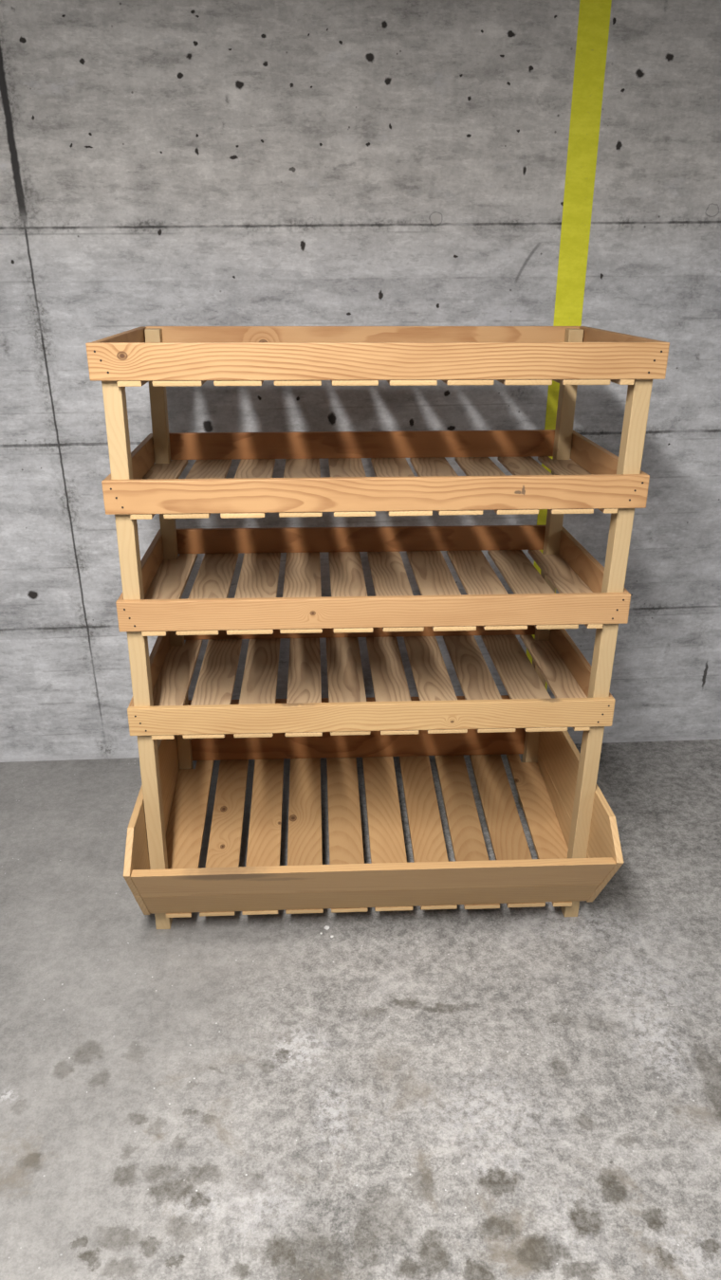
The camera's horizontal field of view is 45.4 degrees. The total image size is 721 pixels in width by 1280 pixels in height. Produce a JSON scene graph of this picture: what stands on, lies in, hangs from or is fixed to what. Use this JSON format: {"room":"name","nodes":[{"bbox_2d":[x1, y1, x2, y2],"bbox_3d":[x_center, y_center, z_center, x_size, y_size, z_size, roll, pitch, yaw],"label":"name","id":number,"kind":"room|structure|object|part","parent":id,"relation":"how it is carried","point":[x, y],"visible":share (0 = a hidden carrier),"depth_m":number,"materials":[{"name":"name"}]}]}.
{"room":"parking garage","nodes":[
{"label":"parking garage","id":0,"kind":"room"},
{"bbox_2d":[0,0,720,762],"bbox_3d":[-0.018,-0.681,2.375,10.000,2.350,0.202,-1,23,-4],"label":"wall","id":1,"kind":"structure","parent":0,"point":[163,162],"depth_m":2.14,"materials":[{"name":"concrete"}]},
{"bbox_2d":[0,739,720,1279],"bbox_3d":[0.178,1.845,-0.669,10.000,0.120,8.200,-1,23,-3],"label":"floor","id":2,"kind":"structure","parent":0,"point":[504,1092],"depth_m":1.64,"materials":[{"name":"concrete"}]},
{"bbox_2d":[85,326,669,929],"bbox_3d":[0.022,0.003,1.889,1.007,1.271,0.670,-1,23,-3],"label":"storage rack","id":3,"kind":"object","parent":2,"relation":"on","point":[573,828],"visible":1,"depth_m":1.91,"materials":[{"name":"brown wood"}]},
{"bbox_3d":[-0.440,0.074,1.733,0.037,1.252,0.036,-1,23,-3],"label":"post","id":4,"kind":"part","parent":3,"relation":"part of","materials":[{"name":"brown wood"}]},
{"bbox_3d":[-0.464,-0.104,2.144,0.037,1.260,0.036,-1,23,-3],"label":"post","id":5,"kind":"part","parent":3,"relation":"part of","materials":[{"name":"brown wood"}]},
{"bbox_3d":[0.474,-0.118,2.193,0.037,1.266,0.036,-1,23,-3],"label":"post","id":6,"kind":"part","parent":3,"relation":"part of","materials":[{"name":"brown wood"}]},
{"bbox_3d":[0.498,0.063,1.783,0.037,1.252,0.036,-1,23,-3],"label":"post","id":7,"kind":"part","parent":3,"relation":"part of","materials":[{"name":"brown wood"}]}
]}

